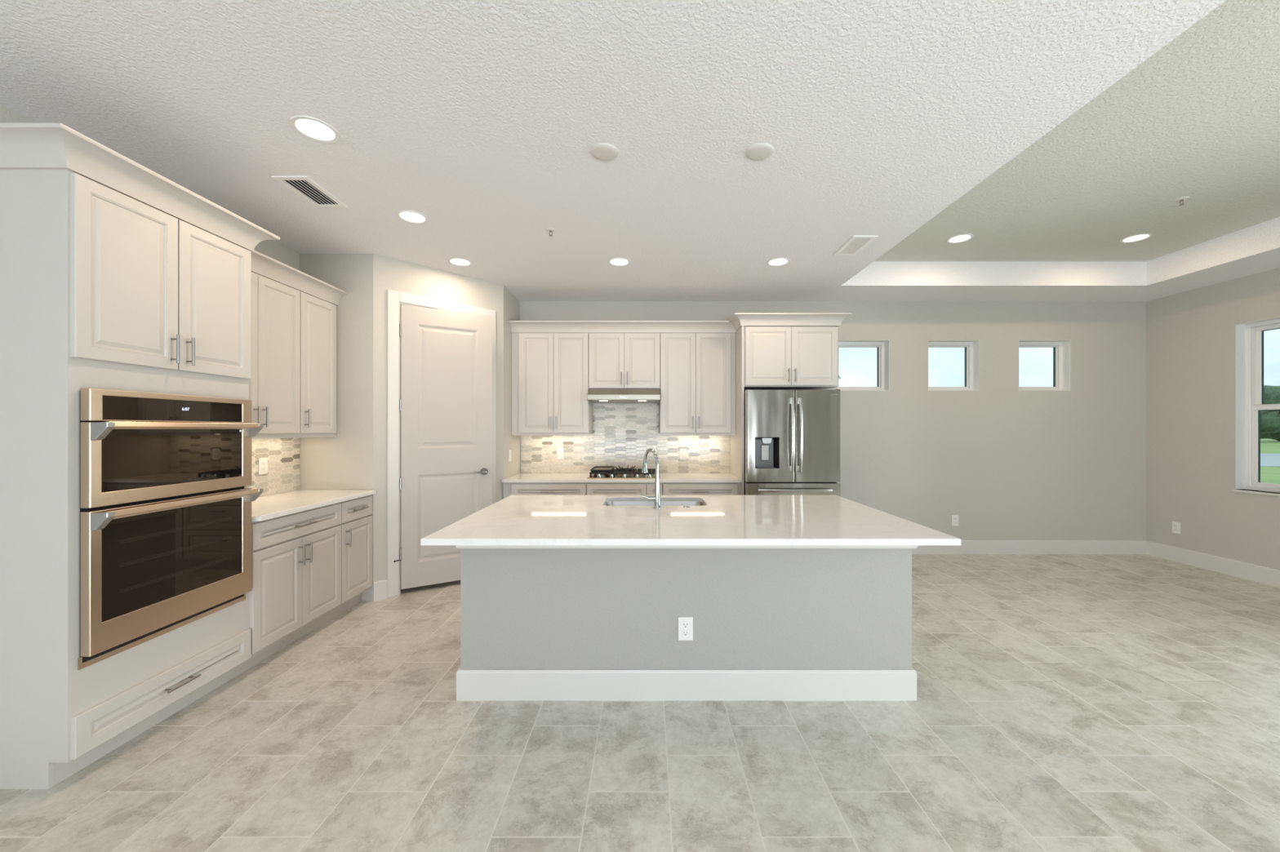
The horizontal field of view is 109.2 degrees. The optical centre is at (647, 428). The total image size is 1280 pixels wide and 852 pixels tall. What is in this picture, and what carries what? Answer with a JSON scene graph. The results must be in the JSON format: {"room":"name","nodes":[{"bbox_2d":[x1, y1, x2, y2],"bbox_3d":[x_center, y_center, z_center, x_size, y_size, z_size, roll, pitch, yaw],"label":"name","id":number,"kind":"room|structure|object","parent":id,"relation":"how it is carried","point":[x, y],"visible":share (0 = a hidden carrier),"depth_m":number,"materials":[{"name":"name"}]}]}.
{"room":"kitchen","nodes":[
{"label":"kitchen","id":0,"kind":"room"},
{"bbox_2d":[0,103,299,496],"bbox_3d":[-2.970,-0.183,0.175,0.200,3.200,9.950,0,0,0],"label":"wall","id":1,"kind":"structure","parent":0,"point":[272,249],"depth_m":3.44,"materials":[{"name":"paint"}]},
{"bbox_2d":[248,437,299,497],"bbox_3d":[-2.866,0.275,3.171,0.008,0.455,1.140,0,0,0],"label":"backsplash","id":2,"kind":"structure","parent":1,"relation":"attached to","point":[282,455],"depth_m":3.51,"materials":[{"name":"tile"}]},
{"bbox_2d":[258,457,267,475],"bbox_3d":[-2.857,0.277,3.380,0.008,0.122,0.077,0,0,0],"label":"wall outlet","id":3,"kind":"object","parent":2,"relation":"attached to","point":[263,462],"visible":1,"depth_m":3.37,"materials":[{"name":"white plastic"}]},
{"bbox_2d":[248,271,300,439],"bbox_3d":[-2.685,-0.475,2.965,0.366,1.081,0.730,0,0,0],"label":"upper cabinet","id":4,"kind":"object","parent":1,"relation":"attached to","point":[274,383],"visible":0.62,"depth_m":3.10,"materials":[{"name":"paint"}]},
{"bbox_2d":[250,250,347,305],"bbox_3d":[-2.515,-1.069,3.227,0.090,0.106,1.035,0,0,0],"label":"crown molding","id":5,"kind":"structure","parent":4,"relation":"on","point":[261,264],"depth_m":3.23,"materials":[{"name":"paint"}]},
{"bbox_2d":[297,291,336,437],"bbox_3d":[-2.685,-0.475,3.537,0.366,1.081,0.412,0,0,0],"label":"upper cabinet","id":6,"kind":"object","parent":1,"relation":"attached to","point":[317,316],"visible":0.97,"depth_m":3.50,"materials":[{"name":"paint"}]},
{"bbox_2d":[299,253,373,600],"bbox_3d":[-2.565,-0.013,3.800,0.610,2.860,0.110,0,0,0],"label":"wall","id":7,"kind":"structure","parent":0,"point":[344,461],"depth_m":3.75,"materials":[{"name":"paint"}]},
{"bbox_2d":[373,579,387,601],"bbox_3d":[-2.219,1.339,3.775,0.016,0.155,0.100,0,0,45],"label":"baseboard","id":8,"kind":"structure","parent":7,"relation":"attached to","point":[380,587],"depth_m":3.77,"materials":[{"name":"white wood"}]},
{"bbox_2d":[373,253,503,582],"bbox_3d":[-1.891,-0.013,4.191,1.153,2.860,0.110,0,0,-45],"label":"wall","id":9,"kind":"structure","parent":0,"point":[388,273],"depth_m":3.83,"materials":[{"name":"paint"}]},
{"bbox_2d":[386,289,495,597],"bbox_3d":[-1.881,0.123,4.189,0.128,2.587,0.961,0,0,45],"label":"trim","id":10,"kind":"structure","parent":9,"relation":"attached to","point":[395,299],"depth_m":3.85,"materials":[{"name":"white wood"}]},
{"bbox_2d":[393,304,492,589],"bbox_3d":[-1.802,0.155,4.052,0.807,2.433,0.098,0,0,-31],"label":"door","id":11,"kind":"structure","parent":9,"relation":"in","point":[446,401],"depth_m":4.04,"materials":[{"name":"white wood"}]},
{"bbox_2d":[503,285,519,479],"bbox_3d":[-1.500,-0.013,4.855,0.110,2.860,0.590,0,0,0],"label":"wall","id":12,"kind":"structure","parent":0,"point":[511,304],"depth_m":4.74,"materials":[{"name":"paint"}]},
{"bbox_2d":[508,449,511,462],"bbox_3d":[-1.439,0.282,4.765,0.010,0.122,0.076,0,0,0],"label":"light switch","id":13,"kind":"object","parent":12,"relation":"attached to","point":[509,451],"visible":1,"depth_m":4.75,"materials":[{"name":"white plastic"}]},
{"bbox_2d":[0,0,1279,301],"bbox_3d":[1.391,-1.613,0.275,8.523,0.340,9.750,0,0,0],"label":"ceiling","id":14,"kind":"structure","parent":0,"point":[481,119],"depth_m":2.10,"materials":[{"name":"paint"}]},
{"bbox_2d":[271,176,347,208],"bbox_3d":[-2.045,-1.437,2.770,0.205,0.011,0.360,0,0,0],"label":"ceiling vent","id":15,"kind":"object","parent":14,"relation":"in","point":[304,187],"visible":1,"depth_m":2.75,"materials":[{"name":"white metal"}]},
{"bbox_2d":[289,115,340,143],"bbox_3d":[-1.600,-1.440,2.190,0.198,0.006,0.198,0,0,0],"label":"recessed light","id":16,"kind":"object","parent":14,"relation":"in","point":[312,128],"visible":1,"depth_m":2.18,"materials":[{"name":"white plastic"}]},
{"bbox_2d":[395,209,428,224],"bbox_3d":[-1.600,-1.440,3.094,0.198,0.006,0.198,0,0,0],"label":"recessed light","id":17,"kind":"object","parent":14,"relation":"in","point":[410,216],"visible":1,"depth_m":3.09,"materials":[{"name":"white plastic"}]},
{"bbox_2d":[447,257,472,266],"bbox_3d":[-1.620,-1.440,3.929,0.198,0.006,0.198,0,0,0],"label":"recessed light","id":18,"kind":"object","parent":14,"relation":"in","point":[461,262],"visible":1,"depth_m":3.93,"materials":[{"name":"white plastic"}]},
{"bbox_2d":[545,227,555,236],"bbox_3d":[-0.700,-1.420,3.290,0.076,0.045,0.076,0,0,0],"label":"sprinkler","id":19,"kind":"object","parent":14,"relation":"attached to","point":[548,229],"visible":1,"depth_m":3.28,"materials":[{"name":"white metal"}]},
{"bbox_2d":[591,142,617,160],"bbox_3d":[-0.224,-1.436,2.363,0.142,0.014,0.142,0,0,0],"label":"cover plate","id":20,"kind":"object","parent":14,"relation":"attached to","point":[601,151],"visible":1,"depth_m":2.35,"materials":[{"name":"white plastic"}]},
{"bbox_2d":[608,257,631,266],"bbox_3d":[-0.243,-1.440,3.925,0.198,0.006,0.198,0,0,0],"label":"recessed light","id":21,"kind":"object","parent":14,"relation":"in","point":[620,262],"visible":1,"depth_m":3.92,"materials":[{"name":"white plastic"}]},
{"bbox_2d":[745,142,773,160],"bbox_3d":[0.583,-1.436,2.363,0.142,0.014,0.142,0,0,0],"label":"cover plate","id":22,"kind":"object","parent":14,"relation":"attached to","point":[761,151],"visible":1,"depth_m":2.35,"materials":[{"name":"white plastic"}]},
{"bbox_2d":[766,257,790,266],"bbox_3d":[1.130,-1.440,3.925,0.198,0.006,0.198,0,0,0],"label":"recessed light","id":23,"kind":"object","parent":14,"relation":"in","point":[775,262],"visible":1,"depth_m":3.92,"materials":[{"name":"white plastic"}]},
{"bbox_2d":[833,235,878,255],"bbox_3d":[1.630,-1.437,3.575,0.185,0.011,0.370,0,0,0],"label":"ceiling vent","id":24,"kind":"object","parent":14,"relation":"in","point":[855,244],"visible":1,"depth_m":3.55,"materials":[{"name":"white metal"}]},
{"bbox_2d":[0,554,1279,851],"bbox_3d":[1.391,1.477,0.275,8.923,0.120,10.150,0,0,0],"label":"floor","id":25,"kind":"structure","parent":0,"point":[1064,703],"depth_m":2.00,"materials":[{"name":"tile"}]},
{"bbox_2d":[0,123,279,789],"bbox_3d":[-2.525,0.140,2.193,0.687,2.554,1.010,0,0,0],"label":"tall cabinet","id":26,"kind":"object","parent":25,"relation":"on","point":[116,274],"visible":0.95,"depth_m":1.81,"materials":[{"name":"paint"}]},
{"bbox_2d":[77,388,262,670],"bbox_3d":[-2.499,0.401,2.195,0.662,1.128,0.755,0,0,0],"label":"wall oven","id":27,"kind":"object","parent":26,"relation":"in","point":[166,501],"visible":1,"depth_m":2.08,"materials":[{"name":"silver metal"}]},
{"bbox_2d":[235,502,341,676],"bbox_3d":[-2.545,0.976,2.980,0.646,0.883,0.761,0,0,0],"label":"base cabinet","id":28,"kind":"object","parent":25,"relation":"on","point":[296,557],"visible":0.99,"depth_m":2.90,"materials":[{"name":"paint"}]},
{"bbox_2d":[251,489,376,521],"bbox_3d":[-2.552,0.518,3.171,0.634,0.030,1.143,0,0,0],"label":"countertop","id":29,"kind":"structure","parent":28,"relation":"on","point":[272,506],"depth_m":3.18,"materials":[{"name":"stone"}]},
{"bbox_2d":[328,494,372,620],"bbox_3d":[-2.545,0.976,3.552,0.646,0.883,0.381,0,0,0],"label":"base cabinet","id":30,"kind":"object","parent":25,"relation":"on","point":[356,525],"visible":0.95,"depth_m":3.54,"materials":[{"name":"paint"}]},
{"bbox_2d":[502,482,586,498],"bbox_3d":[-1.026,0.976,4.814,0.832,0.883,0.663,0,0,0],"label":"base cabinet","id":31,"kind":"object","parent":25,"relation":"on","point":[509,489],"visible":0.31,"depth_m":4.52,"materials":[{"name":"paint"}]},
{"bbox_2d":[586,482,662,495],"bbox_3d":[-0.232,0.976,4.814,0.756,0.883,0.663,0,0,0],"label":"base cabinet","id":32,"kind":"object","parent":25,"relation":"on","point":[592,488],"visible":0.23,"depth_m":4.52,"materials":[{"name":"paint"}]},
{"bbox_2d":[455,545,917,700],"bbox_3d":[0.203,0.975,2.886,2.405,0.884,1.038,0,0,0],"label":"kitchen island","id":33,"kind":"object","parent":25,"relation":"on","point":[538,622],"visible":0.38,"depth_m":2.38,"materials":[{"name":"paint"}]},
{"bbox_2d":[678,617,693,640],"bbox_3d":[0.200,1.048,2.380,0.077,0.122,0.008,0,0,0],"label":"wall outlet","id":34,"kind":"object","parent":33,"relation":"attached to","point":[685,624],"visible":1,"depth_m":2.38,"materials":[{"name":"white plastic"}]},
{"bbox_2d":[682,622,688,627],"bbox_3d":[0.200,1.027,2.378,0.034,0.029,0.002,0,0,0],"label":"receptacle","id":35,"kind":"object","parent":34,"relation":"attached to","point":[685,624],"depth_m":2.38,"materials":[{"name":"grey plastic"}]},
{"bbox_2d":[682,630,688,635],"bbox_3d":[0.200,1.069,2.378,0.034,0.029,0.002,0,0,0],"label":"receptacle","id":36,"kind":"object","parent":34,"relation":"attached to","point":[685,633],"depth_m":2.38,"materials":[{"name":"grey plastic"}]},
{"bbox_2d":[420,495,960,545],"bbox_3d":[0.199,0.518,2.765,2.471,0.030,1.375,0,0,0],"label":"island countertop","id":37,"kind":"structure","parent":33,"relation":"on","point":[513,520],"depth_m":2.37,"materials":[{"name":"stone"}]},
{"bbox_2d":[640,448,661,508],"bbox_3d":[0.022,0.315,2.981,0.132,0.376,0.244,0,0,0],"label":"kitchen faucet","id":38,"kind":"object","parent":37,"relation":"on","point":[656,499],"visible":1,"depth_m":2.88,"materials":[{"name":"silver metal"}]},
{"bbox_2d":[605,501,704,506],"bbox_3d":[0.051,0.641,3.159,0.733,0.216,0.413,0,0,0],"label":"sink","id":39,"kind":"object","parent":37,"relation":"in","point":[610,503],"visible":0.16,"depth_m":3.34,"materials":[{"name":"silver metal"}]},
{"bbox_2d":[662,482,741,495],"bbox_3d":[0.540,0.976,4.814,0.786,0.883,0.663,0,0,0],"label":"base cabinet","id":40,"kind":"object","parent":25,"relation":"on","point":[668,488],"visible":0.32,"depth_m":4.52,"materials":[{"name":"paint"}]},
{"bbox_2d":[502,473,741,482],"bbox_3d":[-0.255,0.518,4.830,2.378,0.030,0.637,0,0,0],"label":"countertop","id":41,"kind":"structure","parent":40,"relation":"on","point":[520,477],"depth_m":4.59,"materials":[{"name":"stone"}]},
{"bbox_2d":[587,468,660,479],"bbox_3d":[-0.236,0.472,4.824,0.735,0.062,0.515,0,0,0],"label":"gas cooktop","id":42,"kind":"object","parent":41,"relation":"in","point":[615,473],"visible":0.88,"depth_m":4.64,"materials":[{"name":"silver metal"}]},
{"bbox_2d":[590,466,614,471],"bbox_3d":[-0.476,0.428,4.866,0.222,0.024,0.384,0,0,0],"label":"griddle","id":43,"kind":"object","parent":42,"relation":"on","point":[597,468],"visible":1,"depth_m":4.86,"materials":[{"name":"black metal"}]},
{"bbox_2d":[587,473,660,479],"bbox_3d":[-0.236,0.498,4.824,0.735,0.010,0.515,0,0,0],"label":"tray","id":44,"kind":"object","parent":42,"relation":"on","point":[591,476],"depth_m":4.64,"materials":[{"name":"silver metal"}]},
{"bbox_2d":[614,465,635,471],"bbox_3d":[-0.237,0.417,4.846,0.222,0.047,0.222,0,0,0],"label":"grate","id":45,"kind":"object","parent":42,"relation":"on","point":[620,468],"visible":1,"depth_m":4.81,"materials":[{"name":"black metal"}]},
{"bbox_2d":[728,312,852,495],"bbox_3d":[1.415,0.145,4.780,1.140,2.543,0.736,0,0,0],"label":"tall cabinet","id":46,"kind":"object","parent":25,"relation":"on","point":[767,357],"visible":0.98,"depth_m":4.50,"materials":[{"name":"paint"}]},
{"bbox_2d":[744,389,840,497],"bbox_3d":[1.413,0.507,4.718,0.910,1.780,0.816,0,0,0],"label":"refrigerator","id":47,"kind":"object","parent":25,"relation":"on","point":[793,437],"visible":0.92,"depth_m":4.39,"materials":[{"name":"grey metal"}]},
{"bbox_2d":[520,301,1146,540],"bbox_3d":[1.391,-0.183,5.250,8.923,3.200,0.200,0,0,0],"label":"wall","id":48,"kind":"structure","parent":0,"point":[1012,464],"depth_m":5.15,"materials":[{"name":"paint"}]},
{"bbox_2d":[511,333,592,435],"bbox_3d":[-1.033,-0.475,4.955,0.818,1.089,0.386,0,0,0],"label":"upper cabinet","id":49,"kind":"object","parent":48,"relation":"attached to","point":[550,371],"visible":0.99,"depth_m":4.80,"materials":[{"name":"paint"}]},
{"bbox_2d":[508,320,735,333],"bbox_3d":[-0.255,-1.073,4.775,2.377,0.106,0.090,0,0,0],"label":"crown molding","id":50,"kind":"structure","parent":49,"relation":"on","point":[517,326],"depth_m":4.79,"materials":[{"name":"paint"}]},
{"bbox_2d":[588,333,660,389],"bbox_3d":[-0.244,-0.723,4.955,0.757,0.595,0.386,0,0,0],"label":"upper cabinet","id":51,"kind":"object","parent":48,"relation":"attached to","point":[616,361],"visible":1,"depth_m":4.80,"materials":[{"name":"paint"}]},
{"bbox_2d":[586,389,660,402],"bbox_3d":[-0.244,-0.355,4.881,0.748,0.136,0.437,0,0,0],"label":"range hood","id":52,"kind":"object","parent":51,"relation":"attached to","point":[593,395],"visible":1,"depth_m":4.68,"materials":[{"name":"silver metal"}]},
{"bbox_2d":[520,403,729,473],"bbox_3d":[-0.248,0.107,5.146,2.364,0.790,0.008,0,0,0],"label":"backsplash","id":53,"kind":"structure","parent":48,"relation":"attached to","point":[623,433],"depth_m":5.14,"materials":[{"name":"tile"}]},
{"bbox_2d":[556,448,564,459],"bbox_3d":[-0.985,0.282,5.137,0.077,0.122,0.008,0,0,0],"label":"wall outlet","id":54,"kind":"object","parent":53,"relation":"attached to","point":[560,451],"visible":1,"depth_m":5.14,"materials":[{"name":"white plastic"}]},
{"bbox_2d":[680,448,686,459],"bbox_3d":[0.402,0.287,5.137,0.077,0.122,0.008,0,0,0],"label":"wall outlet","id":55,"kind":"object","parent":53,"relation":"attached to","point":[682,451],"visible":1,"depth_m":5.14,"materials":[{"name":"white plastic"}]},
{"bbox_2d":[659,333,735,435],"bbox_3d":[0.534,-0.475,4.955,0.798,1.089,0.386,0,0,0],"label":"upper cabinet","id":56,"kind":"object","parent":48,"relation":"attached to","point":[697,391],"visible":1,"depth_m":4.80,"materials":[{"name":"paint"}]},
{"bbox_2d":[837,340,888,391],"bbox_3d":[2.448,-0.719,5.235,0.586,0.574,0.170,0,0,0],"label":"window","id":57,"kind":"structure","parent":48,"relation":"in","point":[882,346],"depth_m":5.25,"materials":[{"name":"white plastic"}]},
{"bbox_2d":[928,340,979,391],"bbox_3d":[3.471,-0.719,5.235,0.581,0.574,0.170,0,0,0],"label":"window","id":58,"kind":"structure","parent":48,"relation":"in","point":[971,348],"depth_m":5.25,"materials":[{"name":"white plastic"}]},
{"bbox_2d":[951,515,958,525],"bbox_3d":[3.485,1.038,5.145,0.077,0.122,0.008,0,0,0],"label":"wall outlet","id":59,"kind":"object","parent":48,"relation":"attached to","point":[954,517],"visible":1,"depth_m":5.14,"materials":[{"name":"white plastic"}]},
{"bbox_2d":[1018,340,1070,391],"bbox_3d":[4.502,-0.719,5.235,0.588,0.574,0.170,0,0,0],"label":"window","id":60,"kind":"structure","parent":48,"relation":"in","point":[1061,348],"depth_m":5.25,"materials":[{"name":"white plastic"}]},
{"bbox_2d":[911,540,1279,587],"bbox_3d":[3.776,1.339,3.810,3.753,0.155,2.680,0,0,0],"label":"baseboard","id":61,"kind":"structure","parent":48,"relation":"attached to","point":[1260,574],"depth_m":5.13,"materials":[{"name":"white wood"}]},
{"bbox_2d":[874,0,1279,261],"bbox_3d":[3.490,-1.736,1.490,3.080,0.095,6.180,0,0,0],"label":"ceiling","id":62,"kind":"structure","parent":0,"point":[1198,119],"depth_m":2.94,"materials":[{"name":"paint"}]},
{"bbox_2d":[946,233,973,244],"bbox_3d":[2.770,-1.685,4.030,0.198,0.006,0.198,0,0,0],"label":"recessed light","id":63,"kind":"object","parent":62,"relation":"in","point":[962,237],"visible":1,"depth_m":4.02,"materials":[{"name":"white plastic"}]},
{"bbox_2d":[1120,233,1152,243],"bbox_3d":[4.320,-1.685,4.020,0.198,0.006,0.198,0,0,0],"label":"recessed light","id":64,"kind":"object","parent":62,"relation":"in","point":[1137,237],"visible":1,"depth_m":4.01,"materials":[{"name":"white plastic"}]},
{"bbox_2d":[1173,196,1189,205],"bbox_3d":[3.920,-1.665,3.335,0.076,0.045,0.076,0,0,0],"label":"sprinkler","id":65,"kind":"object","parent":62,"relation":"attached to","point":[1180,199],"visible":1,"depth_m":3.33,"materials":[{"name":"white metal"}]},
{"bbox_2d":[1146,267,1279,569],"bbox_3d":[5.753,-0.183,0.175,0.200,3.200,9.950,0,0,0],"label":"wall","id":66,"kind":"structure","parent":0,"point":[1191,335],"depth_m":4.63,"materials":[{"name":"paint"}]},
{"bbox_2d":[1172,521,1180,533],"bbox_3d":[5.648,1.055,4.856,0.008,0.122,0.077,0,0,0],"label":"wall outlet","id":67,"kind":"object","parent":66,"relation":"attached to","point":[1175,526],"visible":1,"depth_m":4.85,"materials":[{"name":"white plastic"}]},
{"bbox_2d":[1232,316,1279,496],"bbox_3d":[5.733,-0.200,3.904,0.200,1.607,0.948,0,0,0],"label":"window","id":68,"kind":"structure","parent":66,"relation":"in","point":[1249,335],"depth_m":4.33,"materials":[{"name":"white plastic"}]},
{"label":"outside","id":69,"kind":"structure","parent":0,"visible":0},
{"bbox_2d":[1260,438,1279,484],"bbox_3d":[20.000,1.772,20.000,320.000,0.010,320.000,0,0,0],"label":"ground","id":70,"kind":"structure","parent":69,"point":[1268,474],"depth_m":20.90,"materials":[{"name":"green plant"}]},
{"bbox_2d":[1260,385,1279,432],"bbox_3d":[79.466,-1.967,60.432,7.937,7.469,8.374,0,0,0],"label":"tree","id":71,"kind":"object","parent":70,"relation":"on","point":[1269,420],"visible":0.05,"depth_m":57.64,"materials":[{"name":"green plant"}]},
{"bbox_2d":[1260,426,1279,441],"bbox_3d":[90.647,-1.905,61.361,10.591,7.538,10.746,0,0,0],"label":"tree","id":72,"kind":"object","parent":70,"relation":"on","point":[1275,435],"visible":0.17,"depth_m":64.19,"materials":[{"name":"green plant"}]},
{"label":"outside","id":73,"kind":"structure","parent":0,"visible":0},
{"bbox_2d":[1260,453,1279,466],"bbox_3d":[73.784,1.759,26.300,137.469,0.013,13.200,0,0,0],"label":"pond","id":74,"kind":"structure","parent":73,"point":[1266,460],"depth_m":25.63,"materials":[{"name":"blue liquid"}]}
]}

